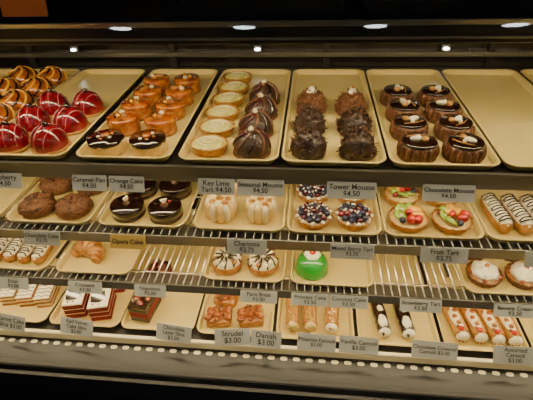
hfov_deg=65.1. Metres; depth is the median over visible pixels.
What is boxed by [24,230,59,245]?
price tag
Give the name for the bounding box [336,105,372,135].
chocolate cake
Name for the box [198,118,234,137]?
tartlet
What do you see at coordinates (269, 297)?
price tag
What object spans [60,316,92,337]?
price tag
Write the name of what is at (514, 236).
tray
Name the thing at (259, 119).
chocolate
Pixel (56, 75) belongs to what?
bun
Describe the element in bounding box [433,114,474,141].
cake
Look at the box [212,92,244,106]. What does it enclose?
tartlet
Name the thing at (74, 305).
cake slice
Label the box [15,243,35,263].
drizzled eclair
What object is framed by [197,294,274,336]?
tray
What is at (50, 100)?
dome
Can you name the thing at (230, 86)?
tartlet
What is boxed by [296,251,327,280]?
cake
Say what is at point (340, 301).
price tag
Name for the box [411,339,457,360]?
price tag
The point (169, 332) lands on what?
price tag
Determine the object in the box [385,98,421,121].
cake
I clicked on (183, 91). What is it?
cake
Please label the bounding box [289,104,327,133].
chocolate cake
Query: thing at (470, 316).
cannoli
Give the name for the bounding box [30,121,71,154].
cake
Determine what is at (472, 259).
tart
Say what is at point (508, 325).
fruit cannoli
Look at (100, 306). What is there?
cake slice
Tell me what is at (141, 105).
cake
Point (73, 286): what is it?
price tag
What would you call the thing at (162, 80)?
cake
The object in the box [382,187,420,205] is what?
tart
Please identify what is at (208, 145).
tartlet
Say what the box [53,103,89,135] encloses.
dome
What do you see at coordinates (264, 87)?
chocolate
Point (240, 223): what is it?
tray
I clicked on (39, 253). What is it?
drizzled eclair
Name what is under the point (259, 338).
price tag
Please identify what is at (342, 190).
price tag
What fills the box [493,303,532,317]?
price tag
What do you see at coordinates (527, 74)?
tray
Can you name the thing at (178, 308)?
tray
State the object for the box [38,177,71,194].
bun
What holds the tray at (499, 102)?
on the refrigerated display case
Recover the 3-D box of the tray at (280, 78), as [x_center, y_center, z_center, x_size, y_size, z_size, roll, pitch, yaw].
[-0.059,-0.254,1.152,0.227,0.019,0.590,2,36,6]
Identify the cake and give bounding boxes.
[86,128,126,155]
[106,110,140,136]
[110,194,145,223]
[121,96,151,121]
[126,180,157,199]
[129,129,167,156]
[133,84,161,106]
[143,73,169,94]
[144,110,176,136]
[148,196,183,224]
[154,96,185,120]
[159,181,191,200]
[165,84,193,106]
[173,72,200,93]
[288,125,328,159]
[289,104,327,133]
[294,84,328,113]
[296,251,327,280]
[335,85,368,115]
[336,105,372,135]
[336,125,378,161]
[380,84,413,106]
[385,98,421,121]
[389,114,428,140]
[396,132,439,162]
[416,84,451,107]
[424,98,461,123]
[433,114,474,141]
[442,133,486,163]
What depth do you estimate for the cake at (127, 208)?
1.05 m
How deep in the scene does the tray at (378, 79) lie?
1.11 m
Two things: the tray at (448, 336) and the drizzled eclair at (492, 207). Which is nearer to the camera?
the drizzled eclair at (492, 207)
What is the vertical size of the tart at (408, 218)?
0.043 m
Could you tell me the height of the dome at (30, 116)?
0.070 m
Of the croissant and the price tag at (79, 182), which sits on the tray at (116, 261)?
the croissant
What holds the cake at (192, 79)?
on the tray at (207, 76)
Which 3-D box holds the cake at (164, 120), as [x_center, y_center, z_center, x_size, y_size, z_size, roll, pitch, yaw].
[-0.267,-0.196,1.049,0.078,0.052,0.080,-19,39,-21]
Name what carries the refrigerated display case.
on the floor
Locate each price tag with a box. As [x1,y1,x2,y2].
[0,173,22,188]
[0,277,28,289]
[0,313,24,332]
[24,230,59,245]
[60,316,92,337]
[68,281,101,293]
[72,174,106,190]
[109,175,143,191]
[110,234,145,249]
[134,284,165,297]
[156,322,191,343]
[198,178,234,194]
[214,328,249,345]
[227,239,266,254]
[237,179,283,196]
[240,290,276,303]
[251,329,281,348]
[291,293,328,306]
[297,332,335,352]
[327,181,376,199]
[329,295,367,308]
[330,243,373,259]
[339,335,378,355]
[400,298,441,312]
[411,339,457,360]
[420,247,468,263]
[422,184,475,202]
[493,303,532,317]
[493,345,532,365]
[524,251,532,266]
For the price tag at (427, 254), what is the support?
attached to the refrigerated display case
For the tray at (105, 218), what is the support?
on the refrigerated display case
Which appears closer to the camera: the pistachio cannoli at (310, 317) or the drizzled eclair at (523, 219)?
the drizzled eclair at (523, 219)
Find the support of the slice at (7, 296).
on the tray at (33, 314)
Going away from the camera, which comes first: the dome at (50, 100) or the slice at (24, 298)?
the dome at (50, 100)
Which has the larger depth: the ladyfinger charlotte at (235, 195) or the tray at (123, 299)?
the tray at (123, 299)
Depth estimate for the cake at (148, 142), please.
0.95 m
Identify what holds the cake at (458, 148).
on the tray at (378, 79)
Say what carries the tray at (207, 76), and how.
on the refrigerated display case
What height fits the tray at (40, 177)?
0.019 m
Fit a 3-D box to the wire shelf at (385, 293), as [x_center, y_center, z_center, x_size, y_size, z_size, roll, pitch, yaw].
[-0.037,0.055,1.413,2.320,0.030,0.672,2,36,6]
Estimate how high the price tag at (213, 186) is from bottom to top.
0.032 m
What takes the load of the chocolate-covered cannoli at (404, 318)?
on the tray at (424, 324)
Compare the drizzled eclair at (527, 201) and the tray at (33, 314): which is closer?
the drizzled eclair at (527, 201)
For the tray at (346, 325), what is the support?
on the refrigerated display case
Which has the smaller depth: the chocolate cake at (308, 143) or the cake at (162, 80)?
the chocolate cake at (308, 143)
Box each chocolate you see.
[232,126,270,158]
[238,108,273,136]
[244,93,277,119]
[249,79,280,104]
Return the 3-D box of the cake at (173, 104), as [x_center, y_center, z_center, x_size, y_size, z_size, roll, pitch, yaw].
[-0.260,-0.249,1.123,0.080,0.052,0.078,22,43,30]
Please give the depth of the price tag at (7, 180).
0.97 m
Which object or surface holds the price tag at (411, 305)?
attached to the refrigerated display case
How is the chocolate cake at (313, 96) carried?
on the tray at (331, 82)
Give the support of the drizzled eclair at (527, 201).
on the tray at (514, 236)
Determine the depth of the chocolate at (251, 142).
0.92 m
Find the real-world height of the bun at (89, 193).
0.041 m
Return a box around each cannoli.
[285,298,299,331]
[303,306,317,332]
[325,301,338,332]
[369,303,390,337]
[392,304,415,338]
[441,307,469,342]
[458,308,487,343]
[475,309,505,344]
[491,310,522,345]
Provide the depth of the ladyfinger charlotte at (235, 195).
1.11 m
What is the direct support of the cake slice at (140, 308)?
on the tray at (178, 308)
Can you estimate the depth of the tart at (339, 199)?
1.07 m
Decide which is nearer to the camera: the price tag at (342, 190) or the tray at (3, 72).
the price tag at (342, 190)
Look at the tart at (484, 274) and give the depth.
1.10 m
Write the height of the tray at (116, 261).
0.019 m
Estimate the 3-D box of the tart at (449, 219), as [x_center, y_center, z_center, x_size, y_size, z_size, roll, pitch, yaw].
[0.443,0.043,0.996,0.097,0.043,0.097,-12,37,-13]
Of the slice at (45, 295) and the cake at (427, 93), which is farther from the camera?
the slice at (45, 295)
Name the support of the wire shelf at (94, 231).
attached to the refrigerated display case
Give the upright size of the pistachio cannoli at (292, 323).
0.042 m
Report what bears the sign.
on the refrigerated display case
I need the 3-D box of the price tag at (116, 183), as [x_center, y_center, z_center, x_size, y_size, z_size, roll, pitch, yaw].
[-0.316,-0.036,0.942,0.082,0.032,0.018,2,36,6]
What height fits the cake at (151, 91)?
0.052 m
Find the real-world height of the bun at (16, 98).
0.055 m
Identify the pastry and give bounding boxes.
[203,304,232,326]
[211,247,242,274]
[237,304,264,327]
[247,249,278,276]
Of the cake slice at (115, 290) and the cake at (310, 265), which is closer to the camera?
the cake at (310, 265)
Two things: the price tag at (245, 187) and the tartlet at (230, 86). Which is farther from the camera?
the tartlet at (230, 86)
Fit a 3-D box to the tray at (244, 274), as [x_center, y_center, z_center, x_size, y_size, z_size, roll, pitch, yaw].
[-0.036,0.052,1.376,0.227,0.019,0.590,2,36,6]
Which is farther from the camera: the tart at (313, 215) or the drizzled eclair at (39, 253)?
the drizzled eclair at (39, 253)
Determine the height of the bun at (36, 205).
0.041 m
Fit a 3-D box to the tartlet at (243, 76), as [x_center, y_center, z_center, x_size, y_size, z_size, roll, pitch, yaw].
[-0.090,-0.385,1.319,0.093,0.030,0.080,3,36,7]
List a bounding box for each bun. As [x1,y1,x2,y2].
[0,76,20,94]
[0,88,34,110]
[0,102,14,121]
[8,65,37,82]
[17,192,56,218]
[20,76,53,96]
[37,66,67,85]
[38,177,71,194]
[55,192,93,219]
[76,179,108,195]
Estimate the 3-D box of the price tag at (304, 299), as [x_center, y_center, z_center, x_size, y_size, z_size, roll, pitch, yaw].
[0.116,0.267,1.117,0.100,0.031,0.017,2,36,6]
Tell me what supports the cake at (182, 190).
on the tray at (105, 218)
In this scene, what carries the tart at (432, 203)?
on the tray at (430, 232)
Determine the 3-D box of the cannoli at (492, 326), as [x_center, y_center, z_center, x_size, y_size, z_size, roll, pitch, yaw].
[0.643,0.355,1.206,0.044,0.048,0.135,-3,36,-1]
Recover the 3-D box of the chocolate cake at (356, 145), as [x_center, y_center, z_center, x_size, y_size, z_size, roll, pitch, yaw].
[0.202,-0.129,0.918,0.093,0.068,0.094,7,37,12]
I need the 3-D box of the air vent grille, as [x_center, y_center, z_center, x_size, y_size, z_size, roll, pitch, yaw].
[-0.072,0.524,1.205,2.320,0.130,0.111,2,36,6]
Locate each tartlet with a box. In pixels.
[189,134,228,156]
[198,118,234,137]
[205,104,239,120]
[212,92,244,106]
[219,81,248,94]
[223,71,251,82]
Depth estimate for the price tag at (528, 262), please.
0.93 m
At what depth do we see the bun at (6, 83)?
1.28 m
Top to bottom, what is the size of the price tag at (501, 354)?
0.057 m
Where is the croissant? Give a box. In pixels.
[70,241,104,263]
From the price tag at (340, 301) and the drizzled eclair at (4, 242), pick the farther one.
the drizzled eclair at (4, 242)
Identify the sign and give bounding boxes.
[0,0,47,16]
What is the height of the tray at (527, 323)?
0.019 m
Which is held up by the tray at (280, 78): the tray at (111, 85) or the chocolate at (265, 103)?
the chocolate at (265, 103)
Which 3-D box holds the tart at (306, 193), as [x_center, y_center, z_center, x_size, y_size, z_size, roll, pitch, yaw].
[0.126,-0.025,1.109,0.093,0.040,0.093,-3,36,-1]
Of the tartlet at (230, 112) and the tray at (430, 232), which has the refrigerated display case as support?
the tray at (430, 232)
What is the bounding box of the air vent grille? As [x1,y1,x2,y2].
[0,336,532,399]
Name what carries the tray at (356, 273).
on the refrigerated display case
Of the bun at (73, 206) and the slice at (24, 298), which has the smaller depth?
the bun at (73, 206)
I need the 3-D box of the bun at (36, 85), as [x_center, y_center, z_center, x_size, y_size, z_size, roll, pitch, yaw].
[-0.717,-0.356,1.292,0.096,0.055,0.096,8,37,13]
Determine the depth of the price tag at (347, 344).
1.14 m
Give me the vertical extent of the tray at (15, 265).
0.019 m
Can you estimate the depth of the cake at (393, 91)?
1.12 m
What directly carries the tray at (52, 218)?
on the refrigerated display case
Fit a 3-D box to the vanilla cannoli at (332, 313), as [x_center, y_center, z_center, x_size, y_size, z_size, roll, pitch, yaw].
[0.197,0.339,1.256,0.043,0.042,0.134,4,36,8]
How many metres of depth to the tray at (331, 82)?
1.13 m
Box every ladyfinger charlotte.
[205,194,236,222]
[234,183,238,196]
[245,196,276,223]
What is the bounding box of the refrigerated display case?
[0,0,532,399]
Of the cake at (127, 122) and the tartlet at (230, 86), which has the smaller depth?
the cake at (127, 122)
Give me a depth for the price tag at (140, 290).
1.16 m
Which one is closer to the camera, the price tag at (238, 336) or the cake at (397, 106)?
the cake at (397, 106)
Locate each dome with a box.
[0,120,30,153]
[15,103,52,134]
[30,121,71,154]
[37,88,70,117]
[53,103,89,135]
[72,88,105,117]
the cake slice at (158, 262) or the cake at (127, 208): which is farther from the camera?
the cake slice at (158, 262)
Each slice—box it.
[0,289,18,305]
[15,284,38,306]
[33,285,60,307]
[61,288,89,317]
[86,288,116,320]
[114,289,124,292]
[127,295,161,322]
[147,259,171,273]
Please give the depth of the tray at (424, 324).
1.27 m
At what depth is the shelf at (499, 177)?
0.92 m
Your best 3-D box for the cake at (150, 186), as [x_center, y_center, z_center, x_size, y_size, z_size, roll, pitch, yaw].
[-0.346,-0.042,1.149,0.086,0.052,0.086,0,36,3]
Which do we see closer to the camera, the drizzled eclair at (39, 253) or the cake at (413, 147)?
the cake at (413, 147)
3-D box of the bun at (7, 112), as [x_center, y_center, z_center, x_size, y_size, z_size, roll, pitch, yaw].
[-0.737,-0.239,1.132,0.096,0.055,0.096,-14,38,-15]
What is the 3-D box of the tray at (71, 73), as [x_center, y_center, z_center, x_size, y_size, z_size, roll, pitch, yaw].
[-0.777,-0.277,1.223,0.227,0.019,0.590,2,36,6]
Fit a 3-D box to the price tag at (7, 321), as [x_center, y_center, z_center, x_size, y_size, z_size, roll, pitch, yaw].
[-0.761,0.371,1.246,0.100,0.057,0.027,7,37,12]
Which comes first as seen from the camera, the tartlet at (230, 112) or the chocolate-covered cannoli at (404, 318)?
the tartlet at (230, 112)
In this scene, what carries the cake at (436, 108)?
on the tray at (378, 79)
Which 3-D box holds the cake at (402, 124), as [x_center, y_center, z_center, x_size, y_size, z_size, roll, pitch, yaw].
[0.338,-0.175,0.988,0.091,0.051,0.091,-10,37,-10]
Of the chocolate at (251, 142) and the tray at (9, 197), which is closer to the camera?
the chocolate at (251, 142)
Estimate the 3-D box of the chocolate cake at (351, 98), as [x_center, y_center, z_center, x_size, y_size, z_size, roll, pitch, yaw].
[0.224,-0.265,1.096,0.086,0.077,0.094,-7,36,-7]
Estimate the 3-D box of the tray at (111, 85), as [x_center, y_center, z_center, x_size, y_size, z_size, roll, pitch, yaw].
[-0.546,-0.269,1.200,0.227,0.019,0.590,2,36,6]
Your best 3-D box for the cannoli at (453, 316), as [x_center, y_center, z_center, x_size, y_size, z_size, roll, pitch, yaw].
[0.549,0.350,1.218,0.044,0.048,0.135,-3,36,-1]
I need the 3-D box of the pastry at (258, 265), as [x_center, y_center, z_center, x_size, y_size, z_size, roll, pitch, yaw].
[-0.010,0.173,1.178,0.089,0.048,0.089,-30,44,-32]
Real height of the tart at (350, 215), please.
0.040 m
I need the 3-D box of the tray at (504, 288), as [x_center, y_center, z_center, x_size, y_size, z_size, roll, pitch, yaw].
[0.658,0.074,1.308,0.227,0.019,0.590,2,36,6]
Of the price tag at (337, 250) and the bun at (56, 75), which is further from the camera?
the bun at (56, 75)
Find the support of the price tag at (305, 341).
on the refrigerated display case
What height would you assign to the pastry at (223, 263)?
0.048 m
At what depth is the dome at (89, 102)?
1.14 m
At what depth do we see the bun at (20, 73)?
1.36 m
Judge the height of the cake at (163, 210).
0.052 m
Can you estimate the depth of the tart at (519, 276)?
1.09 m
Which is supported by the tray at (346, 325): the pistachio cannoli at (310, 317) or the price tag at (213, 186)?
the pistachio cannoli at (310, 317)
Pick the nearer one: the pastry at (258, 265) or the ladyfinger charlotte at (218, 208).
the ladyfinger charlotte at (218, 208)
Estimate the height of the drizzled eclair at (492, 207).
0.042 m
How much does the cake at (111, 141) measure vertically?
0.044 m
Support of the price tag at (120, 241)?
attached to the refrigerated display case
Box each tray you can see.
[0,69,11,75]
[0,69,144,159]
[0,177,39,217]
[0,240,66,270]
[0,241,71,322]
[2,177,40,216]
[7,177,110,225]
[8,69,79,122]
[49,244,155,326]
[56,191,140,274]
[76,69,217,162]
[98,181,197,228]
[121,209,210,329]
[178,69,290,164]
[193,184,288,232]
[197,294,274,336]
[204,184,289,282]
[276,230,353,341]
[281,69,386,167]
[287,184,381,236]
[290,250,373,287]
[356,216,439,346]
[366,69,499,169]
[376,187,484,240]
[422,262,528,351]
[441,69,532,170]
[456,203,532,296]
[472,190,532,243]
[519,318,532,346]
[520,69,532,84]
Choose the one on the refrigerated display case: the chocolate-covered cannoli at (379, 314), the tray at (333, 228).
the tray at (333, 228)
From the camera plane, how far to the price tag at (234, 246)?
0.99 m
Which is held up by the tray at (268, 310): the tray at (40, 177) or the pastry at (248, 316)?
the pastry at (248, 316)
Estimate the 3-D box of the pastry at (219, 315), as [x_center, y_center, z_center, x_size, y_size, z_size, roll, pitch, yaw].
[-0.145,0.348,1.266,0.087,0.040,0.073,-2,36,1]
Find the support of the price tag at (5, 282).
attached to the refrigerated display case
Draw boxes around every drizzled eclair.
[0,238,12,259]
[1,238,23,262]
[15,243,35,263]
[30,245,53,263]
[480,193,515,232]
[499,193,532,233]
[518,194,532,217]
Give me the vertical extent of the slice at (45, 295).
0.045 m
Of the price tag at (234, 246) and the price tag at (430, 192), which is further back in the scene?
the price tag at (234, 246)
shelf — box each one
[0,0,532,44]
[0,67,532,190]
[0,177,532,259]
[0,191,532,309]
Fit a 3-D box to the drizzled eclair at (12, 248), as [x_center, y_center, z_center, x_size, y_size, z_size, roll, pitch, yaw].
[-0.760,0.138,1.272,0.040,0.042,0.130,-1,36,2]
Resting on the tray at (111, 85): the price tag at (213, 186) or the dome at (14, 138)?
the dome at (14, 138)
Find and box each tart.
[295,201,332,229]
[296,185,327,202]
[335,201,373,230]
[337,198,364,202]
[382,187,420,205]
[388,202,428,232]
[421,188,456,207]
[431,204,473,234]
[465,260,503,287]
[468,258,481,260]
[504,261,532,289]
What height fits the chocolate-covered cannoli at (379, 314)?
0.046 m
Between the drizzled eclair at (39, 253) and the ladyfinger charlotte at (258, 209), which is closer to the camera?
the ladyfinger charlotte at (258, 209)
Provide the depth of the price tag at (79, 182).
0.95 m

